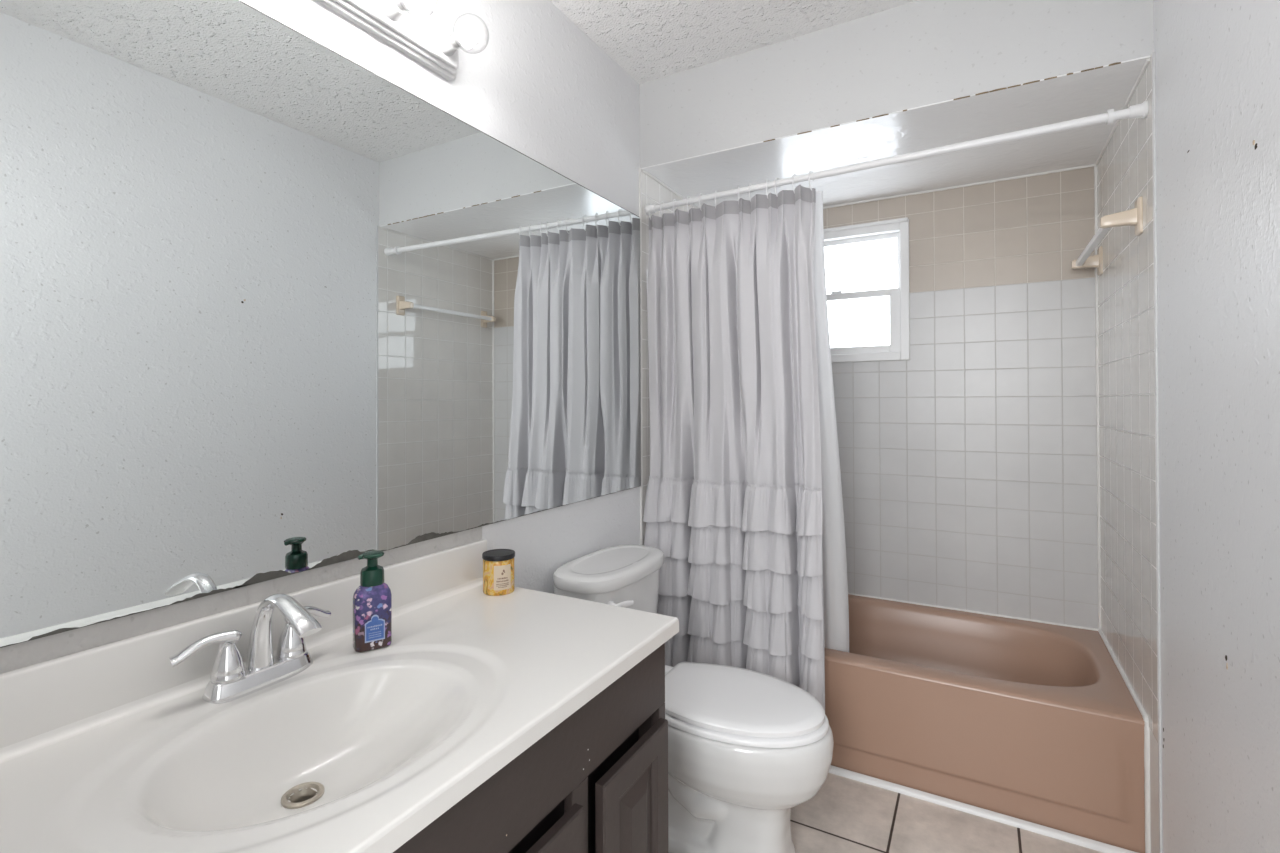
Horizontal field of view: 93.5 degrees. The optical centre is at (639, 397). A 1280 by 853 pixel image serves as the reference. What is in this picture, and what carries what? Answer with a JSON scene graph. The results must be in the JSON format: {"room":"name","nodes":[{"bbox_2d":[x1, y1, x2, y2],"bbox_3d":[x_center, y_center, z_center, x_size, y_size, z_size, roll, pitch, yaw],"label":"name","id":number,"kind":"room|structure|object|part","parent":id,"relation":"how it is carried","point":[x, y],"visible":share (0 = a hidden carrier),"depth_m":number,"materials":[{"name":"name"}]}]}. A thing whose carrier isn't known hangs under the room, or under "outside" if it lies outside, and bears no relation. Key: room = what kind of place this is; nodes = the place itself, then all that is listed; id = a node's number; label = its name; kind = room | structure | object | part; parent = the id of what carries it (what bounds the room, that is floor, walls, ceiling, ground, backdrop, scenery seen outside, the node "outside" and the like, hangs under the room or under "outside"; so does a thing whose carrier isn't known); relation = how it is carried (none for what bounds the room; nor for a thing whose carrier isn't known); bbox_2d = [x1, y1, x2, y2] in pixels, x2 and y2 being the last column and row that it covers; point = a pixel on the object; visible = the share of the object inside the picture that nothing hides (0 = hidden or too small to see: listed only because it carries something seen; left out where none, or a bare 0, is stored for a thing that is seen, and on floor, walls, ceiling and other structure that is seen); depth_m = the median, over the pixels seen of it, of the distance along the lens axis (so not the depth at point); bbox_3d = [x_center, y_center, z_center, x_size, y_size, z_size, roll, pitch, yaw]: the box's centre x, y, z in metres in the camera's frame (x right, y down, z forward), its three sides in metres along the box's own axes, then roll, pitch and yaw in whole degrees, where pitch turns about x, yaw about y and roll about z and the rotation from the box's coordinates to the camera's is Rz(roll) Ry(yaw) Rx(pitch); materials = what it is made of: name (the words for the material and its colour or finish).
{"room":"bathroom","nodes":[
{"label":"bathroom","id":0,"kind":"room"},
{"bbox_2d":[0,0,694,673],"bbox_3d":[-0.352,0.028,1.772,0.106,2.471,3.115,0,0,29],"label":"wall","id":1,"kind":"structure","parent":0,"point":[533,81],"depth_m":1.73,"materials":[{"name":"paint"}]},
{"bbox_2d":[0,539,486,748],"bbox_3d":[-0.705,0.432,1.020,0.018,0.137,1.241,0,0,29],"label":"backsplash","id":2,"kind":"structure","parent":1,"relation":"attached to","point":[43,697],"depth_m":0.93,"materials":[{"name":"stone"}]},
{"bbox_2d":[0,0,640,647],"bbox_3d":[-0.507,-0.182,1.395,0.006,1.027,2.070,0,0,29],"label":"wall mirror","id":3,"kind":"object","parent":1,"relation":"attached to","point":[271,308],"visible":0.99,"depth_m":1.08,"materials":[{"name":"grey mirror"}]},
{"bbox_2d":[316,0,479,80],"bbox_3d":[-0.608,-0.835,1.064,0.164,0.111,0.874,0,0,29],"label":"vanity light","id":4,"kind":"object","parent":1,"relation":"attached to","point":[401,24],"visible":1,"depth_m":1.33,"materials":[{"name":"white plastic"}]},
{"bbox_2d":[381,0,406,20],"bbox_3d":[-0.519,-0.831,1.278,0.030,0.050,0.050,0,0,29],"label":"socket","id":5,"kind":"object","parent":4,"relation":"attached to","point":[391,10],"depth_m":1.27,"materials":[{"name":"white plastic"}]},
{"bbox_2d":[437,32,459,55],"bbox_3d":[-0.446,-0.831,1.408,0.030,0.050,0.050,0,0,29],"label":"socket","id":6,"kind":"object","parent":4,"relation":"attached to","point":[446,43],"depth_m":1.40,"materials":[{"name":"white plastic"}]},
{"bbox_2d":[639,168,642,544],"bbox_3d":[0.005,0.192,2.302,0.006,2.147,0.010,0,0,29],"label":"trim","id":7,"kind":"structure","parent":1,"relation":"attached to","point":[640,169],"depth_m":2.30,"materials":[{"name":"white"}]},
{"bbox_3d":[0.205,0.044,2.661,0.006,1.847,0.819,0,0,29],"label":"tile panel","id":8,"kind":"part","parent":1,"relation":"part of","materials":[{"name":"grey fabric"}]},
{"bbox_2d":[644,101,1147,214],"bbox_3d":[0.689,-0.751,1.977,1.518,0.069,0.043,0,0,29],"label":"curtain rod","id":9,"kind":"object","parent":1,"relation":"attached to","point":[1139,110],"visible":0.98,"depth_m":1.85,"materials":[{"name":"white plastic"}]},
{"bbox_2d":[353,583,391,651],"bbox_3d":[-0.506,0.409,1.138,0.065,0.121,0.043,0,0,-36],"label":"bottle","id":10,"kind":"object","parent":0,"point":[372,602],"depth_m":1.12,"materials":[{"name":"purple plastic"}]},
{"bbox_2d":[550,0,917,83],"bbox_3d":[0.349,-1.253,1.384,1.724,0.080,3.115,0,0,29],"label":"ceiling","id":11,"kind":"structure","parent":0,"point":[650,40],"depth_m":1.95,"materials":[{"name":"white paint"}]},
{"bbox_2d":[641,55,1150,207],"bbox_3d":[0.864,-0.883,2.296,1.524,0.005,0.818,0,0,29],"label":"ceiling","id":12,"kind":"structure","parent":0,"point":[1079,94],"depth_m":2.13,"materials":[{"name":"paint"}]},
{"bbox_2d":[639,0,1153,167],"bbox_3d":[0.866,-1.046,2.295,1.530,0.324,0.819,0,0,29],"label":"wall","id":13,"kind":"structure","parent":0,"point":[918,53],"depth_m":1.88,"materials":[{"name":"paint"}]},
{"bbox_2d":[642,58,1149,208],"bbox_3d":[0.870,-0.878,2.300,1.528,0.014,0.814,0,0,29],"label":"trim","id":14,"kind":"structure","parent":13,"relation":"attached to","point":[1146,63],"depth_m":2.39,"materials":[{"name":"white"}]},
{"bbox_2d":[763,62,1120,141],"bbox_3d":[0.849,-0.885,1.833,0.974,0.005,0.002,0,0,29],"label":"trim","id":15,"kind":"structure","parent":13,"relation":"attached to","point":[1116,62],"depth_m":1.73,"materials":[{"name":"white paint"}]},
{"bbox_2d":[790,773,1102,852],"bbox_3d":[0.015,1.280,0.757,1.724,0.050,4.515,0,0,29],"label":"floor","id":16,"kind":"structure","parent":0,"point":[846,815],"depth_m":1.76,"materials":[{"name":"tile"}]},
{"bbox_2d":[393,643,668,852],"bbox_3d":[-0.470,0.880,0.881,0.557,0.757,1.222,0,0,29],"label":"vanity cabinet","id":17,"kind":"object","parent":16,"relation":"on","point":[596,782],"visible":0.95,"depth_m":1.04,"materials":[{"name":"brown paint"}]},
{"bbox_2d":[0,539,678,852],"bbox_3d":[-0.467,0.503,0.886,0.565,0.282,1.241,0,0,29],"label":"countertop","id":18,"kind":"structure","parent":17,"relation":"on","point":[114,747],"depth_m":0.91,"materials":[{"name":"stone"}]},
{"bbox_2d":[169,594,330,703],"bbox_3d":[-0.585,0.397,0.974,0.170,0.155,0.249,0,0,29],"label":"faucet","id":19,"kind":"object","parent":18,"relation":"on","point":[230,680],"visible":1,"depth_m":0.97,"materials":[{"name":"silver metal"}]},
{"bbox_3d":[-0.670,0.386,0.932,0.093,0.034,0.030,0,-1,-41],"label":"lever","id":20,"kind":"part","parent":19,"relation":"part of","materials":[{"name":"silver metal"}]},
{"bbox_3d":[-0.657,0.417,0.961,0.046,0.060,0.046,0,0,29],"label":"handle","id":21,"kind":"part","parent":19,"relation":"part of","materials":[{"name":"silver metal"}]},
{"bbox_3d":[-0.632,0.461,1.005,0.054,0.029,0.167,0,0,29],"label":"plate","id":22,"kind":"part","parent":19,"relation":"part of","materials":[{"name":"silver metal"}]},
{"bbox_3d":[-0.580,0.385,0.976,0.164,0.130,0.042,0,0,29],"label":"spout","id":23,"kind":"part","parent":19,"relation":"part of","materials":[{"name":"silver metal"}]},
{"bbox_3d":[-0.607,0.418,1.050,0.046,0.060,0.046,0,0,29],"label":"handle","id":24,"kind":"part","parent":19,"relation":"part of","materials":[{"name":"silver metal"}]},
{"bbox_3d":[-0.598,0.387,1.074,0.030,0.034,0.084,0,0,24],"label":"lever","id":25,"kind":"part","parent":19,"relation":"part of","materials":[{"name":"silver metal"}]},
{"bbox_3d":[-0.451,0.537,0.870,0.336,0.118,0.428,0,0,29],"label":"sink bowl","id":26,"kind":"part","parent":18,"relation":"part of","materials":[{"name":"ceramic"}]},
{"bbox_2d":[353,550,391,651],"bbox_3d":[-0.506,0.381,1.138,0.065,0.179,0.045,0,0,-37],"label":"soap dispenser","id":27,"kind":"object","parent":18,"relation":"on","point":[372,600],"visible":1,"depth_m":1.12,"materials":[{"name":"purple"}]},
{"bbox_2d":[482,549,514,595],"bbox_3d":[-0.344,0.424,1.468,0.079,0.094,0.079,0,0,29],"label":"candle jar","id":28,"kind":"object","parent":18,"relation":"on","point":[498,564],"visible":1,"depth_m":1.44,"materials":[{"name":"yellow glass"}]},
{"bbox_3d":[-0.344,0.383,1.469,0.079,0.012,0.079,0,0,29],"label":"lid","id":29,"kind":"part","parent":28,"relation":"part of","materials":[{"name":"black metal"}]},
{"bbox_3d":[-0.159,0.901,0.884,0.018,0.461,0.248,0,0,29],"label":"door","id":30,"kind":"part","parent":17,"relation":"part of","materials":[{"name":"brown paint"}]},
{"bbox_3d":[-0.295,0.904,0.782,0.004,0.490,1.186,0,0,29],"label":"panel","id":31,"kind":"part","parent":17,"relation":"part of","materials":[{"name":"black wood"}]},
{"bbox_3d":[-0.008,0.903,1.152,0.018,0.461,0.248,0,0,29],"label":"door","id":32,"kind":"part","parent":17,"relation":"part of","materials":[{"name":"brown paint"}]},
{"bbox_3d":[-0.005,0.903,1.151,0.010,0.344,0.131,0,0,29],"label":"raised panel","id":33,"kind":"part","parent":17,"relation":"part of","materials":[{"name":"brown paint"}]},
{"bbox_2d":[553,544,833,852],"bbox_3d":[0.152,0.880,1.732,0.781,0.763,0.446,0,0,29],"label":"toilet","id":34,"kind":"object","parent":16,"relation":"on","point":[746,748],"visible":0.56,"depth_m":1.59,"materials":[{"name":"white ceramic"}]},
{"bbox_3d":[-0.093,0.708,1.873,0.202,0.334,0.406,0,0,29],"label":"tank","id":35,"kind":"part","parent":34,"relation":"part of","materials":[{"name":"white ceramic"}]},
{"bbox_3d":[-0.086,0.523,1.870,0.233,0.045,0.441,0,0,29],"label":"tank lid","id":36,"kind":"part","parent":34,"relation":"part of","materials":[{"name":"white ceramic"}]},
{"bbox_3d":[-0.052,0.587,1.714,0.091,0.029,0.030,0,0,-34],"label":"flush lever","id":37,"kind":"part","parent":34,"relation":"part of","materials":[{"name":"white plastic"}]},
{"bbox_3d":[0.271,0.836,1.679,0.473,0.025,0.346,0,0,29],"label":"seat lid","id":38,"kind":"part","parent":34,"relation":"part of","materials":[{"name":"white plastic"}]},
{"bbox_3d":[0.263,0.861,1.684,0.513,0.018,0.358,0,0,29],"label":"seat","id":39,"kind":"part","parent":34,"relation":"part of","materials":[{"name":"white plastic"}]},
{"bbox_3d":[0.162,1.066,1.740,0.770,0.391,0.369,0,0,29],"label":"bowl","id":40,"kind":"part","parent":34,"relation":"part of","materials":[{"name":"white ceramic"}]},
{"bbox_2d":[824,594,1144,852],"bbox_3d":[0.895,1.072,2.319,1.511,0.382,0.727,0,0,29],"label":"bathtub","id":41,"kind":"object","parent":16,"relation":"on","point":[1034,722],"visible":0.59,"depth_m":1.88,"materials":[{"name":"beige ceramic"}]},
{"bbox_2d":[828,765,1137,852],"bbox_3d":[0.719,1.253,1.991,1.503,0.017,0.017,0,0,29],"label":"trim","id":42,"kind":"structure","parent":41,"relation":"attached to","point":[1012,821],"depth_m":1.81,"materials":[{"name":"white ceramic"}]},
{"bbox_2d":[824,594,1144,724],"bbox_3d":[0.895,1.042,2.319,1.511,0.322,0.727,0,0,29],"label":"basin","id":43,"kind":"object","parent":41,"relation":"in","point":[904,663],"depth_m":2.04,"materials":[{"name":"beige ceramic"}]},
{"bbox_2d":[823,167,1097,628],"bbox_3d":[1.092,0.029,2.690,1.724,2.471,0.100,0,0,29],"label":"wall","id":44,"kind":"structure","parent":0,"point":[968,463],"depth_m":2.46,"materials":[{"name":"tile"}]},
{"bbox_2d":[824,217,909,362],"bbox_3d":[0.904,-0.468,2.761,0.610,0.612,0.084,0,0,29],"label":"window","id":45,"kind":"structure","parent":44,"relation":"in","point":[867,264],"depth_m":2.69,"materials":[{"name":"white glass"}]},
{"bbox_3d":[0.902,-0.338,2.756,0.470,0.233,0.006,0,0,29],"label":"pane","id":46,"kind":"part","parent":45,"relation":"part of","materials":[{"name":"white"}]},
{"bbox_3d":[0.913,-0.592,2.778,0.520,0.245,0.006,0,0,29],"label":"pane","id":47,"kind":"part","parent":45,"relation":"part of","materials":[{"name":"white"}]},
{"bbox_3d":[0.913,-0.592,2.778,0.538,0.266,0.022,0,0,29],"label":"sash","id":48,"kind":"part","parent":45,"relation":"part of","materials":[{"name":"white plastic"}]},
{"bbox_3d":[0.902,-0.337,2.755,0.538,0.279,0.025,0,0,29],"label":"sash","id":49,"kind":"part","parent":45,"relation":"part of","materials":[{"name":"white plastic"}]},
{"bbox_2d":[848,593,1097,630],"bbox_3d":[1.075,0.881,2.637,1.514,0.011,0.011,0,0,29],"label":"trim","id":50,"kind":"structure","parent":44,"relation":"attached to","point":[978,612],"depth_m":2.46,"materials":[{"name":"white plastic"}]},
{"bbox_2d":[1097,0,1279,852],"bbox_3d":[1.061,0.018,0.978,0.100,2.471,3.115,0,0,29],"label":"wall","id":51,"kind":"structure","parent":0,"point":[1217,62],"depth_m":1.24,"materials":[{"name":"paint"}]},
{"bbox_2d":[1094,165,1100,629],"bbox_3d":[1.729,-0.005,2.272,0.015,1.766,0.016,0,0,-29],"label":"trim","id":52,"kind":"structure","parent":51,"relation":"attached to","point":[1095,166],"depth_m":2.27,"materials":[{"name":"white"}]},
{"bbox_2d":[1071,197,1142,275],"bbox_3d":[1.499,-0.502,1.959,0.090,0.100,0.658,0,0,29],"label":"towel bar","id":53,"kind":"object","parent":51,"relation":"attached to","point":[1132,217],"visible":1,"depth_m":1.71,"materials":[{"name":"beige ceramic"}]},
{"bbox_2d":[1098,629,1150,852],"bbox_3d":[1.554,1.052,1.946,0.018,0.372,0.736,0,0,29],"label":"trim","id":54,"kind":"structure","parent":51,"relation":"attached to","point":[1130,688],"depth_m":1.63,"materials":[{"name":"white plastic"}]},
{"bbox_3d":[1.532,0.184,1.910,0.006,2.147,0.827,0,0,29],"label":"tile panel","id":55,"kind":"part","parent":51,"relation":"part of","materials":[{"name":"white tile"}]},
{"bbox_2d":[1149,727,1158,852],"bbox_3d":[1.360,1.072,1.591,0.005,0.368,0.105,0,0,29],"label":"trim","id":56,"kind":"structure","parent":51,"relation":"attached to","point":[1154,796],"depth_m":1.59,"materials":[{"name":"white"}]},
{"bbox_2d":[1152,52,1162,852],"bbox_3d":[1.329,0.182,1.547,0.006,2.147,0.010,0,0,29],"label":"trim","id":57,"kind":"structure","parent":51,"relation":"attached to","point":[1153,53],"depth_m":1.54,"materials":[{"name":"paint"}]},
{"bbox_3d":[0.394,-0.730,2.143,0.004,0.066,0.035,0,0,29],"label":"curtain hook","id":58,"kind":"object","parent":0,"visible":0},
{"bbox_2d":[643,185,824,710],"bbox_3d":[0.306,0.206,2.143,0.691,1.837,0.136,0,0,29],"label":"shower curtain","id":59,"kind":"object","parent":58,"relation":"hanging from","point":[733,508],"visible":0.82,"depth_m":2.12,"materials":[{"name":"grey fabric"}]},
{"bbox_2d":[813,190,848,651],"bbox_3d":[0.403,0.179,2.244,0.698,1.770,0.148,0,0,29],"label":"curtain liner","id":60,"kind":"object","parent":58,"relation":"hanging from","point":[835,581],"visible":0.09,"depth_m":2.11,"materials":[{"name":"white plastic"}]}
]}

